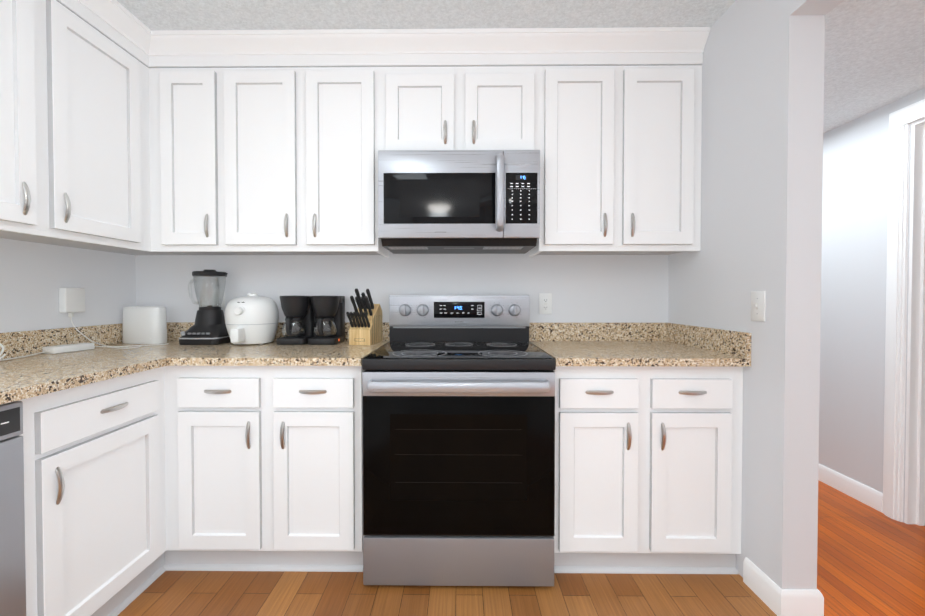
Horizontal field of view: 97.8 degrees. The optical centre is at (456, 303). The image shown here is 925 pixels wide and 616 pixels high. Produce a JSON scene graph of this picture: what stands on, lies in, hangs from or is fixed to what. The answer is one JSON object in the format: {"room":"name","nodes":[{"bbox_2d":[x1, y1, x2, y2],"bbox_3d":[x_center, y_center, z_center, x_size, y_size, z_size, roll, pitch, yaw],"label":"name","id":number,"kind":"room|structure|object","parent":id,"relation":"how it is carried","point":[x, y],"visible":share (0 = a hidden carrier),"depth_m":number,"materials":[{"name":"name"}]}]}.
{"room":"kitchen","nodes":[
{"label":"kitchen","id":0,"kind":"room"},
{"bbox_2d":[0,238,135,332],"bbox_3d":[-1.931,-0.036,-0.804,0.150,2.420,6.200,0,1,1],"label":"wall","id":1,"kind":"structure","parent":0,"point":[34,277],"depth_m":1.84,"materials":[{"name":"grey paint"}]},
{"bbox_2d":[0,0,55,235],"bbox_3d":[-1.662,-0.697,1.223,0.343,0.877,0.470,0,1,1],"label":"upper cabinet","id":2,"kind":"object","parent":1,"relation":"attached to","point":[27,178],"depth_m":1.40,"materials":[{"name":"white wood"}]},
{"bbox_2d":[59,288,84,316],"bbox_3d":[-1.812,-0.004,1.901,0.035,0.138,0.100,0,1,1],"label":"plug","id":3,"kind":"object","parent":1,"relation":"attached to","point":[71,301],"visible":0.98,"depth_m":1.88,"materials":[{"name":"white plastic"}]},
{"bbox_2d":[0,0,151,251],"bbox_3d":[-1.657,-0.705,1.718,0.343,0.877,0.520,0,1,1],"label":"upper cabinet","id":4,"kind":"object","parent":1,"relation":"attached to","point":[107,144],"depth_m":1.69,"materials":[{"name":"white wood"}]},
{"bbox_2d":[56,0,702,67],"bbox_3d":[-0.328,-1.209,1.361,3.009,0.140,1.797,0,1,1],"label":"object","id":5,"kind":"structure","parent":0,"point":[87,15],"depth_m":1.95,"materials":[{"name":"white wood"}]},
{"bbox_2d":[77,0,152,51],"bbox_3d":[-1.478,-1.235,1.178,0.060,0.082,1.410,0,1,1],"label":"crown molding","id":6,"kind":"structure","parent":5,"relation":"attached to","point":[116,15],"depth_m":1.78,"materials":[{"name":"white paint"}]},
{"bbox_2d":[145,27,710,55],"bbox_3d":[-0.160,-1.247,1.922,2.683,0.082,0.060,0,1,1],"label":"crown molding","id":7,"kind":"structure","parent":5,"relation":"attached to","point":[634,39],"depth_m":1.92,"materials":[{"name":"white paint"}]},
{"bbox_2d":[135,251,668,322],"bbox_3d":[-0.331,-0.086,2.341,3.290,2.420,0.120,0,1,1],"label":"wall","id":8,"kind":"structure","parent":0,"point":[607,288],"depth_m":2.28,"materials":[{"name":"grey paint"}]},
{"bbox_2d":[160,68,239,254],"bbox_3d":[-1.292,-0.712,2.115,0.290,0.877,0.323,0,1,1],"label":"upper cabinet","id":9,"kind":"object","parent":8,"relation":"attached to","point":[189,97],"depth_m":1.96,"materials":[{"name":"white wood"}]},
{"bbox_2d":[212,291,224,311],"bbox_3d":[-1.352,-0.012,2.286,0.072,0.117,0.010,0,1,1],"label":"electrical outlet","id":10,"kind":"object","parent":8,"relation":"attached to","point":[222,304],"visible":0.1,"depth_m":2.29,"materials":[{"name":"white plastic"}]},
{"bbox_2d":[220,67,388,255],"bbox_3d":[-0.765,-0.712,2.110,0.764,0.877,0.323,0,1,1],"label":"upper cabinet","id":11,"kind":"object","parent":8,"relation":"attached to","point":[299,146],"depth_m":1.96,"materials":[{"name":"white wood"}]},
{"bbox_2d":[380,66,543,155],"bbox_3d":[0.009,-0.934,2.099,0.784,0.432,0.323,0,1,1],"label":"upper cabinet","id":12,"kind":"object","parent":8,"relation":"attached to","point":[470,107],"depth_m":1.95,"materials":[{"name":"white wood"}]},
{"bbox_2d":[378,150,539,253],"bbox_3d":[0.011,-0.492,2.040,0.750,0.439,0.454,0,1,1],"label":"microwave","id":13,"kind":"object","parent":12,"relation":"attached to","point":[458,201],"visible":1,"depth_m":1.86,"materials":[{"name":"grey metal"}]},
{"bbox_2d":[539,293,551,313],"bbox_3d":[0.498,0.002,2.269,0.072,0.117,0.010,0,1,1],"label":"electrical outlet","id":14,"kind":"object","parent":8,"relation":"attached to","point":[545,303],"visible":1,"depth_m":2.27,"materials":[{"name":"white plastic"}]},
{"bbox_2d":[529,65,701,255],"bbox_3d":[0.792,-0.711,2.095,0.782,0.877,0.323,0,1,1],"label":"upper cabinet","id":15,"kind":"object","parent":8,"relation":"attached to","point":[620,165],"depth_m":1.94,"materials":[{"name":"white wood"}]},
{"bbox_2d":[117,0,734,29],"bbox_3d":[-0.361,-1.275,-0.853,3.290,0.060,6.470,0,1,1],"label":"ceiling","id":16,"kind":"structure","parent":0,"point":[283,14],"depth_m":1.79,"materials":[{"name":"white paint"}]},
{"bbox_2d":[117,480,924,615],"bbox_3d":[0.194,1.191,-0.004,4.385,0.060,8.100,0,1,1],"label":"floor","id":17,"kind":"structure","parent":0,"point":[232,593],"depth_m":1.59,"materials":[{"name":"brown wood"}]},
{"bbox_2d":[0,401,25,615],"bbox_3d":[-1.500,0.710,0.832,0.582,0.868,0.608,0,1,1],"label":"dishwasher","id":18,"kind":"object","parent":17,"relation":"on","point":[12,565],"visible":0.9,"depth_m":1.10,"materials":[{"name":"grey metal"}]},
{"bbox_2d":[18,366,169,615],"bbox_3d":[-1.518,0.699,1.417,0.628,0.880,0.554,0,1,1],"label":"base cabinet","id":19,"kind":"object","parent":17,"relation":"on","point":[136,485],"depth_m":1.36,"materials":[{"name":"white wood"}]},
{"bbox_2d":[0,322,194,404],"bbox_3d":[-1.506,0.196,0.995,0.660,0.135,2.597,0,1,1],"label":"countertop","id":20,"kind":"structure","parent":19,"relation":"on","point":[39,374],"depth_m":1.59,"materials":[{"name":"stone"}]},
{"bbox_2d":[0,343,6,358],"bbox_3d":[-1.746,0.171,1.462,0.044,0.088,0.150,0,1,27],"label":"coil","id":21,"kind":"object","parent":20,"relation":"on","point":[2,351],"visible":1,"depth_m":1.52,"materials":[{"name":"white plastic"}]},
{"bbox_2d":[0,350,48,360],"bbox_3d":[-1.751,0.212,1.621,0.008,0.014,0.248,0,1,-8],"label":"cord","id":22,"kind":"object","parent":20,"relation":"on","point":[23,356],"visible":0.98,"depth_m":1.63,"materials":[{"name":"white plastic"}]},
{"bbox_2d":[42,343,94,353],"bbox_3d":[-1.756,0.203,1.829,0.066,0.029,0.170,0,1,11],"label":"power strip","id":23,"kind":"object","parent":20,"relation":"on","point":[69,348],"visible":1,"depth_m":1.80,"materials":[{"name":"white plastic"}]},
{"bbox_2d":[70,317,168,346],"bbox_3d":[-1.658,0.138,1.998,0.321,0.150,0.200,0,1,1],"label":"cord","id":24,"kind":"object","parent":20,"relation":"on","point":[106,345],"visible":0.94,"depth_m":1.97,"materials":[{"name":"white plastic"}]},
{"bbox_2d":[95,344,165,348],"bbox_3d":[-1.616,0.207,1.988,0.252,0.014,0.153,0,1,1],"label":"cord","id":25,"kind":"object","parent":20,"relation":"on","point":[125,348],"visible":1,"depth_m":1.94,"materials":[{"name":"white plastic"}]},
{"bbox_2d":[122,306,166,343],"bbox_3d":[-1.673,0.114,2.162,0.244,0.196,0.096,0,1,12],"label":"toaster","id":26,"kind":"object","parent":20,"relation":"on","point":[144,324],"visible":1,"depth_m":2.12,"materials":[{"name":"white plastic"}]},
{"bbox_2d":[166,366,364,571],"bbox_3d":[-0.823,0.690,1.981,0.855,0.880,0.629,0,1,1],"label":"base cabinet","id":27,"kind":"object","parent":17,"relation":"on","point":[264,464],"depth_m":1.68,"materials":[{"name":"white wood"}]},
{"bbox_2d":[172,322,389,365],"bbox_3d":[-0.775,0.181,1.961,0.785,0.135,0.652,0,1,1],"label":"countertop","id":28,"kind":"structure","parent":27,"relation":"on","point":[226,354],"depth_m":1.76,"materials":[{"name":"stone"}]},
{"bbox_2d":[179,270,229,344],"bbox_3d":[-1.341,0.016,2.159,0.221,0.392,0.201,0,1,1],"label":"blender","id":29,"kind":"object","parent":28,"relation":"on","point":[208,327],"visible":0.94,"depth_m":2.12,"materials":[{"name":"black plastic"},{"name":"clear glass"}]},
{"bbox_2d":[225,293,278,344],"bbox_3d":[-1.084,0.080,2.115,0.258,0.266,0.304,0,1,1],"label":"air fryer","id":30,"kind":"object","parent":28,"relation":"on","point":[251,318],"visible":1,"depth_m":2.04,"materials":[{"name":"white plastic"}]},
{"bbox_2d":[276,295,314,344],"bbox_3d":[-0.860,0.085,2.155,0.151,0.254,0.213,0,1,1],"label":"coffee maker","id":31,"kind":"object","parent":28,"relation":"on","point":[298,312],"visible":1,"depth_m":2.10,"materials":[{"name":"black plastic"}]},
{"bbox_2d":[308,295,344,344],"bbox_3d":[-0.698,0.085,2.153,0.151,0.254,0.213,0,1,1],"label":"coffee maker","id":32,"kind":"object","parent":28,"relation":"on","point":[329,324],"visible":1,"depth_m":2.10,"materials":[{"name":"black plastic"}]},
{"bbox_2d":[346,289,381,344],"bbox_3d":[-0.487,0.067,2.128,0.113,0.290,0.254,0,1,8],"label":"knife block","id":33,"kind":"object","parent":28,"relation":"on","point":[365,321],"visible":1,"depth_m":2.07,"materials":[{"name":"brown wood"}]},
{"bbox_2d":[362,295,555,585],"bbox_3d":[0.009,0.545,1.887,0.760,1.171,0.730,0,1,1],"label":"range","id":34,"kind":"object","parent":17,"relation":"on","point":[458,440],"visible":1,"depth_m":1.59,"materials":[{"name":"grey"}]},
{"bbox_2d":[553,366,742,573],"bbox_3d":[0.793,0.690,1.966,0.776,0.880,0.629,0,1,1],"label":"base cabinet","id":35,"kind":"object","parent":17,"relation":"on","point":[648,459],"depth_m":1.66,"materials":[{"name":"white wood"}]},
{"bbox_2d":[529,323,750,366],"bbox_3d":[0.792,0.181,1.946,0.780,0.135,0.652,0,1,1],"label":"countertop","id":36,"kind":"structure","parent":35,"relation":"on","point":[617,344],"depth_m":1.91,"materials":[{"name":"stone"}]},
{"bbox_2d":[668,0,843,589],"bbox_3d":[1.221,-0.035,-0.833,0.125,2.420,6.200,0,1,1],"label":"wall","id":37,"kind":"structure","parent":0,"point":[762,138],"depth_m":1.52,"materials":[{"name":"grey paint"}]},
{"bbox_2d":[751,291,765,321],"bbox_3d":[1.173,0.011,1.578,0.016,0.117,0.072,0,1,1],"label":"light switch","id":38,"kind":"object","parent":37,"relation":"attached to","point":[758,302],"visible":1,"depth_m":1.57,"materials":[{"name":"white plastic"}]},
{"bbox_2d":[743,557,823,615],"bbox_3d":[1.247,1.082,1.867,0.153,0.100,0.833,0,1,1],"label":"baseboard","id":39,"kind":"structure","parent":37,"relation":"attached to","point":[775,598],"depth_m":1.46,"materials":[{"name":"white wood"}]},
{"bbox_2d":[819,88,924,521],"bbox_3d":[2.335,0.041,0.033,0.105,2.240,7.950,0,1,1],"label":"wall","id":40,"kind":"structure","parent":0,"point":[853,285],"depth_m":2.33,"materials":[{"name":"grey paint"}]},
{"bbox_2d":[818,464,882,512],"bbox_3d":[2.274,1.112,-0.025,0.014,0.100,7.800,0,1,1],"label":"baseboard","id":41,"kind":"structure","parent":40,"relation":"attached to","point":[862,493],"depth_m":2.34,"materials":[{"name":"white wood"}]},
{"bbox_2d":[883,99,924,525],"bbox_3d":[2.339,0.070,1.638,0.134,2.130,1.030,0,1,1],"label":"door frame","id":42,"kind":"structure","parent":40,"relation":"attached to","point":[901,120],"depth_m":2.06,"materials":[{"name":"white wood"}]},
{"bbox_2d":[823,0,924,132],"bbox_3d":[1.839,-1.058,-0.055,1.095,0.060,8.100,0,1,1],"label":"ceiling","id":43,"kind":"structure","parent":0,"point":[874,56],"depth_m":1.73,"materials":[{"name":"white paint"}]}
]}

